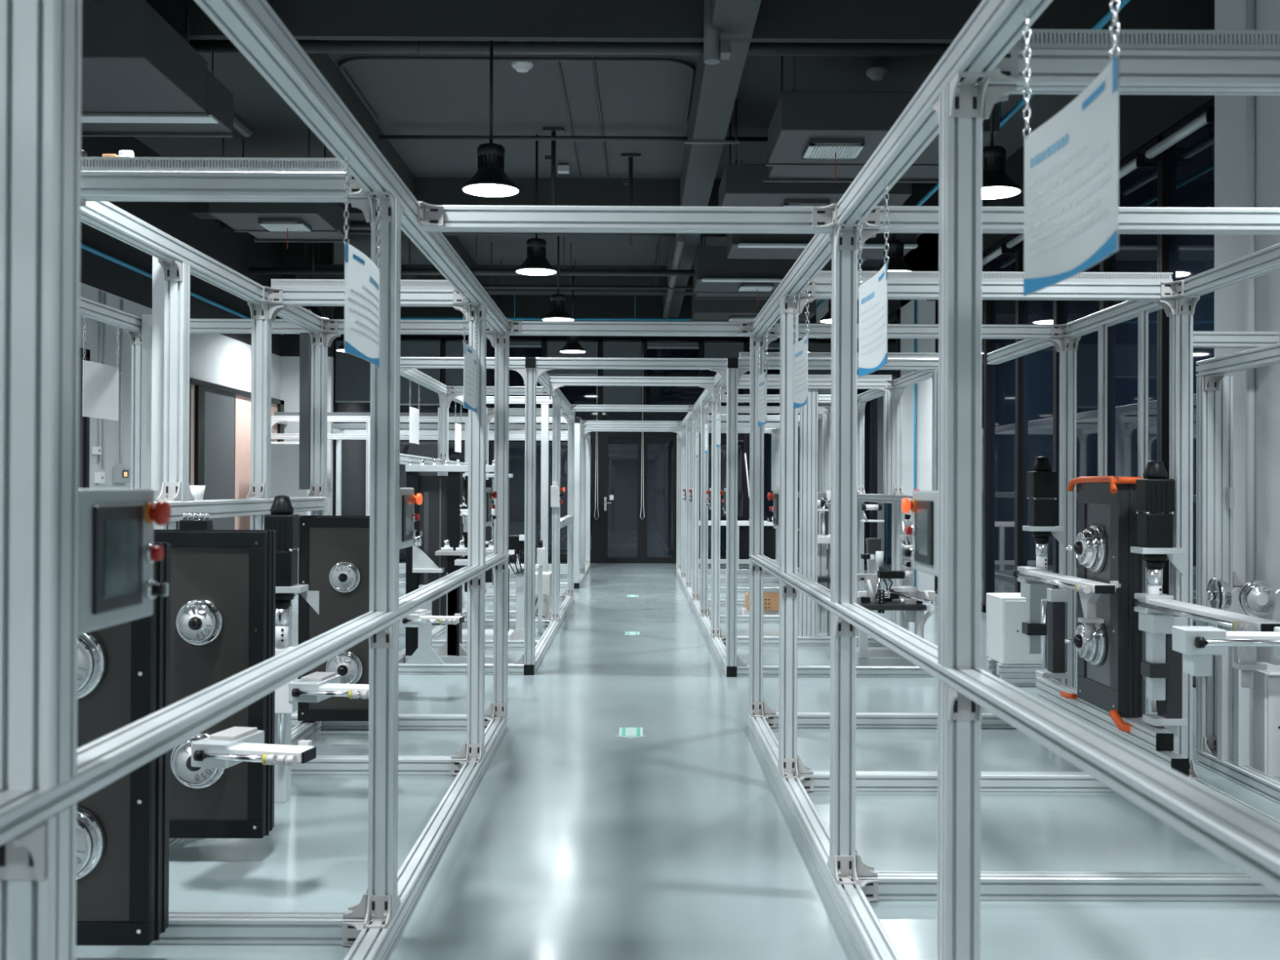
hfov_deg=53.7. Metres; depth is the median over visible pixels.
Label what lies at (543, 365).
tie beam
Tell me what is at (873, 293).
hanging sign
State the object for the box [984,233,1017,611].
window
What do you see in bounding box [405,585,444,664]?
post
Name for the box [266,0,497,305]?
beam
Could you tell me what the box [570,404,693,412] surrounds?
tie beam
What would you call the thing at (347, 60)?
conduit
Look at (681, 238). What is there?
ceiling pipe
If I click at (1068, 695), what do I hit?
clamp
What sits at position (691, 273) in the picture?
ceiling pipe
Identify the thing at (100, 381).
hanging sign
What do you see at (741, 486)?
window
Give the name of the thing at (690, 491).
control panel
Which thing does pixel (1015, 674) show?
profile offcuts
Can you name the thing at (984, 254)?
window
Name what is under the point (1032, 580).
robotic arm
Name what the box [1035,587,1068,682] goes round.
column
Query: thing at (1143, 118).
wall
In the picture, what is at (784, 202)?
grille
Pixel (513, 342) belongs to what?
roller blind
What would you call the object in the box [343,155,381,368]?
hanging sign
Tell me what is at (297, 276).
unit
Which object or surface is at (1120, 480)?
clamp
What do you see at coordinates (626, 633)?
floor light
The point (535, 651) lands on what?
frame
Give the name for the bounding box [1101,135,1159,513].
window
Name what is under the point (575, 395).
window
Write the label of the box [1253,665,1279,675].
paper stack
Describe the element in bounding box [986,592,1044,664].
control box
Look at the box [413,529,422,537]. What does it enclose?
switch
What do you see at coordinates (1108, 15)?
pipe
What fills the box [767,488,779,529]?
control panel
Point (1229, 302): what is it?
column
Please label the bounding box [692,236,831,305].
unit
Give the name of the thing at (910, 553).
switch
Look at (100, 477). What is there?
wall box
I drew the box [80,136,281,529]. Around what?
wall
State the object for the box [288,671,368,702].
linear actuator
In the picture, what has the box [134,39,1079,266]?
ceiling
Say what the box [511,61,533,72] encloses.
smoke detector
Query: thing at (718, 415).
hanging sign
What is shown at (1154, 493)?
motor
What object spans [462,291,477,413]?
hanging sign
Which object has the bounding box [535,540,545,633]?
tower
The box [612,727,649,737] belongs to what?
floor light
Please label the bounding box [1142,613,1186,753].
column
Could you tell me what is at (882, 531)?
window
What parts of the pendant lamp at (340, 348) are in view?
lamp shade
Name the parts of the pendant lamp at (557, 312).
lamp shade, rod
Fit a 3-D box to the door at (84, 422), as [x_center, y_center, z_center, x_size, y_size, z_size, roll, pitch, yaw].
[-4.913,0.106,9.700,0.060,2.540,3.045,0,0,0]
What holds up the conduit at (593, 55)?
attached to the ceiling
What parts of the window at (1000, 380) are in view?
pane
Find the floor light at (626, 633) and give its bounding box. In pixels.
[621,631,643,635]
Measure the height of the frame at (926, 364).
2.302 m
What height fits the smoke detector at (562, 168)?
0.090 m
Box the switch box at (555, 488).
[551,482,564,506]
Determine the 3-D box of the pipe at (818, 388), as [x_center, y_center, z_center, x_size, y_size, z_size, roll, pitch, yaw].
[3.123,-0.491,22.267,0.040,3.940,0.038,0,0,0]
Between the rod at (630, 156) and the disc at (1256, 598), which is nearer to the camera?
the disc at (1256, 598)
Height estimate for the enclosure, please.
0.500 m
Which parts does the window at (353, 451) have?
pane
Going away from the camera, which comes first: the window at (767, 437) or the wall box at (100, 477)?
the wall box at (100, 477)
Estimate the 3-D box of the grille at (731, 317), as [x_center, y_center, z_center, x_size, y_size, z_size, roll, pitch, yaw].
[1.508,-2.364,18.521,0.400,0.050,0.400,0,0,0]
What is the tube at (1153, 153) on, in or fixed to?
attached to the window at (1187, 168)
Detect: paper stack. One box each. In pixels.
[991,592,1022,597]
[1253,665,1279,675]
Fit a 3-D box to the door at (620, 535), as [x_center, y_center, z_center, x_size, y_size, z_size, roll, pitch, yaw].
[-0.100,0.316,22.263,1.496,2.300,0.191,0,0,0]
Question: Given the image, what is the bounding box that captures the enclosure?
[535,571,551,619]
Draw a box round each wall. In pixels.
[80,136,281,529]
[280,242,333,515]
[333,294,831,564]
[857,0,1214,594]
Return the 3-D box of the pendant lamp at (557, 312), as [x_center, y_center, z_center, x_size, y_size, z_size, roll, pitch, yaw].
[-1.014,-2.647,15.711,0.407,1.334,0.407,0,0,0]
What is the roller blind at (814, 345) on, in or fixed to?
attached to the wall at (526, 305)
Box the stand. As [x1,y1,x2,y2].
[485,534,539,639]
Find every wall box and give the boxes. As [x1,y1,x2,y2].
[92,446,101,454]
[94,472,105,483]
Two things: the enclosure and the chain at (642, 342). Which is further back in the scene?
the chain at (642, 342)
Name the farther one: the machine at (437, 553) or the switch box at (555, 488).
the switch box at (555, 488)
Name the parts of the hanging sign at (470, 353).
chain, chain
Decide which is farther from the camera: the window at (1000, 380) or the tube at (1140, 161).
the window at (1000, 380)
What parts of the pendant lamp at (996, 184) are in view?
rod, lamp shade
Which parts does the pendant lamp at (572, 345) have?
lamp shade, rod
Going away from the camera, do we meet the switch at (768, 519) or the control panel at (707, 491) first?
the switch at (768, 519)
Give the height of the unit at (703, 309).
1.150 m
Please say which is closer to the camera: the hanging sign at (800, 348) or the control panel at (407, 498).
the control panel at (407, 498)
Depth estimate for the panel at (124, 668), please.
3.45 m
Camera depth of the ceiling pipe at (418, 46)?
8.98 m
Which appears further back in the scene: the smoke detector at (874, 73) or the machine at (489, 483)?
the machine at (489, 483)
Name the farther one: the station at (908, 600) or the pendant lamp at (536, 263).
the pendant lamp at (536, 263)
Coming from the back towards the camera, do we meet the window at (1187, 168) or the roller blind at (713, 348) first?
the roller blind at (713, 348)
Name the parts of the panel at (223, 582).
weight plate, weight plate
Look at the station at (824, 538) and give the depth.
11.05 m
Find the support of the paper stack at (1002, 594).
on the control box at (1006, 642)
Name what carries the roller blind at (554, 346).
attached to the window at (575, 395)
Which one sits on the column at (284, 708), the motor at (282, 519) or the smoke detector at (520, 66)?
the motor at (282, 519)
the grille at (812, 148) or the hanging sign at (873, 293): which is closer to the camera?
the hanging sign at (873, 293)
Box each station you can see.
[797,490,831,635]
[856,488,935,665]
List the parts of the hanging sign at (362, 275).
chain, chain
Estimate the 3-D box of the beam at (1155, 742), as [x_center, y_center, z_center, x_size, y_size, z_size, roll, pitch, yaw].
[2.220,1.230,6.075,0.077,0.307,1.756,0,0,0]
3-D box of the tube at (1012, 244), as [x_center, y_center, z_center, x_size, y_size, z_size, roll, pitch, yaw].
[3.704,-2.327,12.020,0.164,0.100,0.982,0,0,0]
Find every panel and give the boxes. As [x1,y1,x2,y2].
[75,542,170,945]
[77,488,171,635]
[153,512,275,838]
[297,515,369,720]
[399,488,422,549]
[485,487,497,526]
[682,488,685,502]
[688,488,692,503]
[706,488,711,509]
[720,488,726,514]
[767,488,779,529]
[901,490,937,576]
[1064,482,1146,717]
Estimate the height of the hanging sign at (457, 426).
0.504 m
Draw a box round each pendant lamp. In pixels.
[304,242,329,319]
[335,333,344,351]
[461,40,519,196]
[515,134,557,275]
[542,235,574,320]
[559,265,586,353]
[819,298,831,323]
[874,232,914,271]
[982,106,1022,199]
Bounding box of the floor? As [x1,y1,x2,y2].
[75,562,1279,959]
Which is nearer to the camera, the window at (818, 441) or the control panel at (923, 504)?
the control panel at (923, 504)
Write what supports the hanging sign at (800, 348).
hanging from the frame at (984, 64)
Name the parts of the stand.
support rod, post, plate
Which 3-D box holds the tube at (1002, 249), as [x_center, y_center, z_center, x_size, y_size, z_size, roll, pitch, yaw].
[3.699,-2.320,13.155,0.164,0.100,0.982,0,0,0]
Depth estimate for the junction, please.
8.27 m
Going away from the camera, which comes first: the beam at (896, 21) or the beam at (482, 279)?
the beam at (896, 21)
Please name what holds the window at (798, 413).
in the wall at (526, 305)
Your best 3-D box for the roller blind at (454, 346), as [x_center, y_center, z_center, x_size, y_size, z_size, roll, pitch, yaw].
[-3.055,-1.945,22.226,0.719,1.102,0.060,0,0,0]
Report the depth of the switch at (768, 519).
5.88 m
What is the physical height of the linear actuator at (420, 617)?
0.095 m
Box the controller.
[112,466,130,483]
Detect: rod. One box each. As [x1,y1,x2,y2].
[542,127,564,205]
[621,153,640,247]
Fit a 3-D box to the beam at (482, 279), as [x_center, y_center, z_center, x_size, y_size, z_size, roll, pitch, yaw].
[-0.609,-3.091,19.590,8.730,0.400,0.350,0,0,0]
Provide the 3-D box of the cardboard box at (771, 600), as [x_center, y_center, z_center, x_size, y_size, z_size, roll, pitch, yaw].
[1.276,1.291,13.197,0.400,0.259,0.304,0,0,0]
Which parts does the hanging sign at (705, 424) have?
chain, chain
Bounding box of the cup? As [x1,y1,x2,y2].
[190,485,205,500]
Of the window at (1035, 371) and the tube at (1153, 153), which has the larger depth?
the window at (1035, 371)
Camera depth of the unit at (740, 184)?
10.98 m
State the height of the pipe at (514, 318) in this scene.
0.638 m
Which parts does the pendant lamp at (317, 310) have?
rod, lamp shade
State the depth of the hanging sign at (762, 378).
6.89 m
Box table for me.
[698,453,775,568]
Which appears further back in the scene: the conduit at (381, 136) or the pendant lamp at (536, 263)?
the pendant lamp at (536, 263)
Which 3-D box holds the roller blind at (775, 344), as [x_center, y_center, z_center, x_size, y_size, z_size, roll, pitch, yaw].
[2.282,-2.389,22.252,0.719,0.170,0.060,0,0,0]
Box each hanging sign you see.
[82,315,119,421]
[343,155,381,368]
[408,377,419,444]
[454,400,462,453]
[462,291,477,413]
[695,409,698,457]
[704,399,708,453]
[715,383,720,447]
[757,327,768,426]
[792,275,808,408]
[857,179,888,377]
[1022,0,1119,296]
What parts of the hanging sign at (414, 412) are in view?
chain, chain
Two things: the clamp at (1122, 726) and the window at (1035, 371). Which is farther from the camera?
the window at (1035, 371)
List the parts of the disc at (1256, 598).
leg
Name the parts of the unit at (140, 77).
hanger rod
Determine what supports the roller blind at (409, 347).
attached to the window at (425, 448)
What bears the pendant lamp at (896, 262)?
hanging from the ceiling
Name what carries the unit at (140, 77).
hanging from the ceiling
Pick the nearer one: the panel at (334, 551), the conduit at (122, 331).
the panel at (334, 551)
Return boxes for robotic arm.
[1012,566,1120,653]
[1128,593,1279,700]
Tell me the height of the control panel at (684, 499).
0.185 m
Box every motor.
[263,495,319,645]
[1022,456,1066,568]
[1130,460,1184,594]
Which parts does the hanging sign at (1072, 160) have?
chain, chain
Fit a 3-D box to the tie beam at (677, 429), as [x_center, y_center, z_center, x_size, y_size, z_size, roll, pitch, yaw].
[-0.107,-0.649,17.541,1.377,0.194,0.074,0,0,0]
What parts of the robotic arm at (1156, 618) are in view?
rod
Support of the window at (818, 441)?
in the wall at (526, 305)
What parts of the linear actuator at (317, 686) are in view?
rod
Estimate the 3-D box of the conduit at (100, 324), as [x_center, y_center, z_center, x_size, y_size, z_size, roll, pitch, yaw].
[-4.934,-0.939,11.547,0.028,1.571,0.040,0,0,0]
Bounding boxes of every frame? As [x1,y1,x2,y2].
[0,0,509,959]
[271,412,591,588]
[398,356,575,675]
[675,351,938,677]
[748,0,1279,959]
[1168,331,1279,804]
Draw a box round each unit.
[80,0,234,137]
[208,127,350,248]
[295,238,417,279]
[690,293,816,323]
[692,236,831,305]
[718,99,911,207]
[726,160,918,259]
[763,55,999,182]
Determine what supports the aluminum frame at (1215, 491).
on the floor
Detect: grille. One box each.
[257,217,311,231]
[728,315,756,321]
[738,282,773,291]
[781,199,830,207]
[802,137,864,159]
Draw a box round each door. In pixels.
[79,347,89,488]
[189,377,284,529]
[591,432,676,563]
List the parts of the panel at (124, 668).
weight plate, weight plate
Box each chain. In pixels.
[594,342,599,519]
[640,342,644,519]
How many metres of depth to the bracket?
10.92 m
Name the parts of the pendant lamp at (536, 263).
lamp shade, rod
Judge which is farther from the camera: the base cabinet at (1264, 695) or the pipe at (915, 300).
the pipe at (915, 300)
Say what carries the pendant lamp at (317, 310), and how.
hanging from the ceiling
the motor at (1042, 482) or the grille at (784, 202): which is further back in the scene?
the grille at (784, 202)
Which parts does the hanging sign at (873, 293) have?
chain, chain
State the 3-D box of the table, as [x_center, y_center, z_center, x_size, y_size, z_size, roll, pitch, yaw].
[1.657,0.513,20.590,1.600,1.901,0.110,0,0,0]
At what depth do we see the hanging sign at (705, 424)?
12.32 m
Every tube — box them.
[982,243,1015,270]
[1005,233,1023,250]
[1118,153,1157,179]
[1145,106,1214,161]
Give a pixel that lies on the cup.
(197, 491)
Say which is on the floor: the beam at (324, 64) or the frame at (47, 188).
the frame at (47, 188)
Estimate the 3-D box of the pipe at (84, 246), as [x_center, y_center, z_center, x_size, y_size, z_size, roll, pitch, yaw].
[-4.902,-2.056,11.215,0.042,0.044,12.450,0,0,0]
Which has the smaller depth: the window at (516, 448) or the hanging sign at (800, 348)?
the hanging sign at (800, 348)
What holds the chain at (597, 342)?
hanging from the roller blind at (554, 346)
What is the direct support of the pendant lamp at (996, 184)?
hanging from the ceiling
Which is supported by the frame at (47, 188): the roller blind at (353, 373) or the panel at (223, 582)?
the panel at (223, 582)
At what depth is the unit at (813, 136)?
9.18 m
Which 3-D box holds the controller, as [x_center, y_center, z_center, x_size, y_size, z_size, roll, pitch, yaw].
[-4.922,-0.048,12.019,0.063,0.150,0.300,0,0,0]
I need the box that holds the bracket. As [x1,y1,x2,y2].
[684,140,739,144]
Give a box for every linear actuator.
[191,726,315,768]
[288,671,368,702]
[400,608,464,626]
[1172,626,1279,675]
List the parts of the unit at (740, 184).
hanger rod, hanger rod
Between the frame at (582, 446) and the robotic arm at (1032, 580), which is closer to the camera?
the robotic arm at (1032, 580)
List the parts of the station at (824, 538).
support leg, cable chain, leg, leg, support leg, leg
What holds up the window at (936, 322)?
in the wall at (1143, 118)
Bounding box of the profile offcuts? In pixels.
[986,657,1044,686]
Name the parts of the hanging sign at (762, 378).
chain, chain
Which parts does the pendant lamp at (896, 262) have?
rod, lamp shade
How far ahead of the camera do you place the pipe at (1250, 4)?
6.35 m
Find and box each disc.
[1200,577,1238,760]
[1233,580,1279,766]
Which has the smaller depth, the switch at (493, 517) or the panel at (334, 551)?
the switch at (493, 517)
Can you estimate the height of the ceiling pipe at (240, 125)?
0.594 m
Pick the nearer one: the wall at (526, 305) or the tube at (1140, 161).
the tube at (1140, 161)
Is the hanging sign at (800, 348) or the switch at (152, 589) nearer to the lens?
the switch at (152, 589)
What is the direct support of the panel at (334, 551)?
on the frame at (47, 188)
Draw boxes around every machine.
[404,457,508,663]
[444,473,515,639]
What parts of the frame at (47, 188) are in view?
post, post, rail, post, post, post, rail, rail, rail, rail, post, post, post, post, rail, post, post, rail, post, post, post, post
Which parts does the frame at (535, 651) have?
post, rail, post, rail, post, rail, post, post, post, post, rail, post, rail, rail, post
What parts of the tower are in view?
post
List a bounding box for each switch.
[143,580,168,599]
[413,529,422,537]
[491,514,497,519]
[767,516,773,522]
[901,546,915,559]
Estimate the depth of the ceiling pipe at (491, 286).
17.59 m
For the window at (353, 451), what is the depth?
22.28 m
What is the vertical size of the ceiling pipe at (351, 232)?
0.345 m
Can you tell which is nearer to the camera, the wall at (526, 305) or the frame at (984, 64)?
the frame at (984, 64)
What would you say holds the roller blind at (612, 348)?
attached to the window at (604, 415)
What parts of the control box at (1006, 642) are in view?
door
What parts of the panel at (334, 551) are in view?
weight plate, weight plate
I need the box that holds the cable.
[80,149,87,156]
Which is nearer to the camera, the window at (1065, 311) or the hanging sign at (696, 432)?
the window at (1065, 311)
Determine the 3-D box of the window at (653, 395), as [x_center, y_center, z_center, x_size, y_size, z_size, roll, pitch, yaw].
[0.578,-1.661,22.318,1.002,1.660,0.110,0,0,0]
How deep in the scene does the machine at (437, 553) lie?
9.44 m
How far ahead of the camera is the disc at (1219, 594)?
5.91 m
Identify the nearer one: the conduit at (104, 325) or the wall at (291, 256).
the conduit at (104, 325)
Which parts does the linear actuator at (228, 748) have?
rod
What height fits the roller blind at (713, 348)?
0.396 m
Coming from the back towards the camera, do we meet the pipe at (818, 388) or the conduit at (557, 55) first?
the pipe at (818, 388)
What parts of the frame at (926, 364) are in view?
post, post, post, post, rail, post, rail, post, post, post, post, post, post, post, rail, rail, post, post, post, post, post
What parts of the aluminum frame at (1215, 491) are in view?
post, post, rail, rail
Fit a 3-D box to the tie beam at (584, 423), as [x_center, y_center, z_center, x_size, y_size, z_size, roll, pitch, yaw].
[-0.106,-0.784,17.505,1.377,0.074,0.146,0,0,0]
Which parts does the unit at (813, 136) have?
hanger rod, hanger rod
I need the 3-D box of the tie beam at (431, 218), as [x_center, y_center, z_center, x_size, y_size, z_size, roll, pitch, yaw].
[-0.040,-0.860,4.136,1.350,0.074,0.146,0,0,0]
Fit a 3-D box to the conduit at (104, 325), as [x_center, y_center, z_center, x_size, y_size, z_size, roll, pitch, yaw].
[-4.934,-0.913,11.643,0.028,1.621,0.040,0,0,0]
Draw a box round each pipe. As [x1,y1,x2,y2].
[80,242,284,335]
[88,0,253,137]
[185,39,951,57]
[219,220,401,230]
[236,230,726,236]
[248,235,694,276]
[400,294,690,320]
[481,259,693,286]
[482,242,693,289]
[662,234,684,321]
[816,0,1130,308]
[817,388,818,440]
[913,299,916,586]
[1244,0,1255,615]
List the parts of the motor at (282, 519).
mounting plate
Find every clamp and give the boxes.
[1059,690,1077,699]
[1066,475,1117,493]
[1108,709,1133,733]
[1116,476,1143,484]
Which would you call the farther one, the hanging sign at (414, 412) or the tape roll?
the hanging sign at (414, 412)
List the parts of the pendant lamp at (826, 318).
lamp shade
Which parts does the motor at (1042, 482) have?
mounting plate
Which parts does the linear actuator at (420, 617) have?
rod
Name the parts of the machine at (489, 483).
plate, plate, guide rod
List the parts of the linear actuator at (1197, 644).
rod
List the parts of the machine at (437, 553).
post, fixture plate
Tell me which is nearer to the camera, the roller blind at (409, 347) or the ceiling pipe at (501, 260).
the ceiling pipe at (501, 260)
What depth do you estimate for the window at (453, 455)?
22.29 m
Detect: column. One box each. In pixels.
[274,600,297,802]
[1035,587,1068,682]
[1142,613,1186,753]
[1213,0,1279,665]
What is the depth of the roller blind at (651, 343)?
22.24 m
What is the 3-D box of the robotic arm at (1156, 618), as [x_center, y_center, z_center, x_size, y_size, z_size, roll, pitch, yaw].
[2.221,0.717,4.987,0.178,0.450,1.098,0,0,0]
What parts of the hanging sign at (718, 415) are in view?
chain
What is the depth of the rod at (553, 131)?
11.98 m
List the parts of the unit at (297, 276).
hanger rod, hanger rod, hanger rod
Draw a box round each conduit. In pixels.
[97,291,102,462]
[102,293,106,468]
[119,298,124,463]
[338,56,694,122]
[379,134,767,142]
[553,40,581,177]
[590,40,608,177]
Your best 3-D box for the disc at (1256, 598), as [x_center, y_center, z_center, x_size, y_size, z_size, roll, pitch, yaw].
[2.856,0.885,5.805,0.230,0.851,0.106,0,0,0]
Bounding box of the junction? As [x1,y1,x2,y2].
[703,0,730,64]
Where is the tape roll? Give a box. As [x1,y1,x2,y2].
[102,150,133,156]
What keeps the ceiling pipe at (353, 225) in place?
hanging from the ceiling
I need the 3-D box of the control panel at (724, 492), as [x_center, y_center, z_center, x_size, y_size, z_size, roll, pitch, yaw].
[0.635,0.152,9.157,0.098,0.185,0.250,0,0,0]
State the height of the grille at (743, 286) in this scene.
0.050 m
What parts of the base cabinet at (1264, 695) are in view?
door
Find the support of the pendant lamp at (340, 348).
hanging from the ceiling
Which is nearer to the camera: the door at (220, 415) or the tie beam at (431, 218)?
the tie beam at (431, 218)
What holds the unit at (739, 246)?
hanging from the ceiling
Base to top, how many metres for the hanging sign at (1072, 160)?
0.504 m
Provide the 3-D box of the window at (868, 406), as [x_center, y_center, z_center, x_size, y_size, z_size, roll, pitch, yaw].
[3.743,-0.479,21.270,0.110,3.870,2.100,0,0,0]
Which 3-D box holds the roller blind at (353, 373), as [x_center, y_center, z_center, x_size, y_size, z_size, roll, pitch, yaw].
[-4.904,-1.931,22.218,0.888,1.144,0.060,0,0,0]
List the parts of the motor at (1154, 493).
mounting plate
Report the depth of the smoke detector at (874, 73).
10.08 m
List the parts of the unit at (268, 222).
hanger rod, hanger rod, hanger rod, hanger rod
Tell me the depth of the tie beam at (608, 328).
7.01 m
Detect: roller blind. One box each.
[335,337,370,402]
[400,337,440,405]
[445,337,487,400]
[492,337,541,346]
[546,338,597,375]
[603,338,641,404]
[647,338,698,348]
[704,338,743,358]
[749,339,780,349]
[808,339,831,374]
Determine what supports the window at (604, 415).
in the wall at (526, 305)
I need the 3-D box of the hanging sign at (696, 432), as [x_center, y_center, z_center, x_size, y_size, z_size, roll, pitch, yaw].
[0.637,-0.510,14.001,0.021,0.504,0.430,0,0,0]
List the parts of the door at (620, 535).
handle, pane, pane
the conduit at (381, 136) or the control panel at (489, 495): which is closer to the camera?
the control panel at (489, 495)
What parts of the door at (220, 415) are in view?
panel, panel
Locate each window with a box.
[332,338,370,515]
[399,337,443,559]
[443,337,489,479]
[488,337,544,559]
[544,337,600,559]
[600,337,644,432]
[644,338,701,433]
[701,338,746,559]
[745,338,780,520]
[797,413,799,560]
[817,440,818,492]
[857,337,871,569]
[870,311,900,570]
[934,299,938,594]
[981,253,985,610]
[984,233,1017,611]
[1016,233,1054,633]
[1054,261,1101,629]
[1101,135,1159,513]
[1159,99,1214,685]
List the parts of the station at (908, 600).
leg, tapered plate, tapered plate, cable chain, slide rail, leg, tapered plate, leg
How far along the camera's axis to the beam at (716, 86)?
10.31 m
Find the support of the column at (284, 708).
on the floor
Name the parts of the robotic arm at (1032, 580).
rod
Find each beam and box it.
[145,0,1208,43]
[189,177,982,220]
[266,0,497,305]
[341,264,878,295]
[417,200,837,233]
[506,320,753,336]
[535,357,727,386]
[549,376,713,400]
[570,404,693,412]
[582,420,682,426]
[582,426,682,439]
[662,0,761,317]
[1035,676,1189,777]
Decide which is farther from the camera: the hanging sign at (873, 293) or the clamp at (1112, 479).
the clamp at (1112, 479)
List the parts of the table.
rail, rail, leg, dark panel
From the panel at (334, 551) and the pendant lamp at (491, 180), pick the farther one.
the pendant lamp at (491, 180)
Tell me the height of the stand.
0.930 m
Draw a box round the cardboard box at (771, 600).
[742,592,779,615]
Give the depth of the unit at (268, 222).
12.02 m
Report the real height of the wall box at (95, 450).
0.070 m
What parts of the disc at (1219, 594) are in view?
leg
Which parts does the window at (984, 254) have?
pane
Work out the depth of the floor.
4.86 m
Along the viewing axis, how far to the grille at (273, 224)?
11.99 m
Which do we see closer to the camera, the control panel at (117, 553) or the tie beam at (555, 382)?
the control panel at (117, 553)
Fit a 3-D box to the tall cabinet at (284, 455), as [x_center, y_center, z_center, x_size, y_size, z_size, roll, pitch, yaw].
[-4.392,0.473,15.822,0.600,1.880,0.512,0,0,0]
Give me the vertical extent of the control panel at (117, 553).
0.185 m
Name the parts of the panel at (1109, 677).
weight plate, weight plate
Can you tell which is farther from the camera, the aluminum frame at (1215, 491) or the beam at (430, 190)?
the beam at (430, 190)
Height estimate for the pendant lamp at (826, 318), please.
1.334 m
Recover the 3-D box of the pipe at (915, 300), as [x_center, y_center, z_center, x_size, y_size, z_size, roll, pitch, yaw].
[3.726,-0.518,17.120,0.036,3.940,0.034,0,0,0]
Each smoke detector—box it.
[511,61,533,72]
[557,163,569,173]
[865,66,888,80]
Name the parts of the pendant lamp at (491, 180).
lamp shade, rod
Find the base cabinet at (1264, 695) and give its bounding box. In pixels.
[1232,662,1279,779]
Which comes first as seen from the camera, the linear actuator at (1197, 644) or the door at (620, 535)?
the linear actuator at (1197, 644)
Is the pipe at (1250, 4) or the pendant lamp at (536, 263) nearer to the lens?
the pipe at (1250, 4)
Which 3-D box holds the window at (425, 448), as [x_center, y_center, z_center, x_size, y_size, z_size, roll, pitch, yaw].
[-3.943,-0.559,22.291,0.946,3.900,0.110,0,0,0]
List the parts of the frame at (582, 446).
rail, post, post, rail, post, post, post, rail, rail, post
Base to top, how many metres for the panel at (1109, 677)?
1.070 m
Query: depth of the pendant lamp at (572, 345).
19.33 m
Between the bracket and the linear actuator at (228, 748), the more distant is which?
the bracket
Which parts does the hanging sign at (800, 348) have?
chain, chain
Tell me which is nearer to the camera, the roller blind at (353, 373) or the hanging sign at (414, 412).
the hanging sign at (414, 412)
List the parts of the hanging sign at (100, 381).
chain, chain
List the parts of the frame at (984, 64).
post, post, post, post, rail, post, post, rail, post, post, rail, rail, post, slim post, slim post, rail, post, rail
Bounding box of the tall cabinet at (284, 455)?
[271,441,311,594]

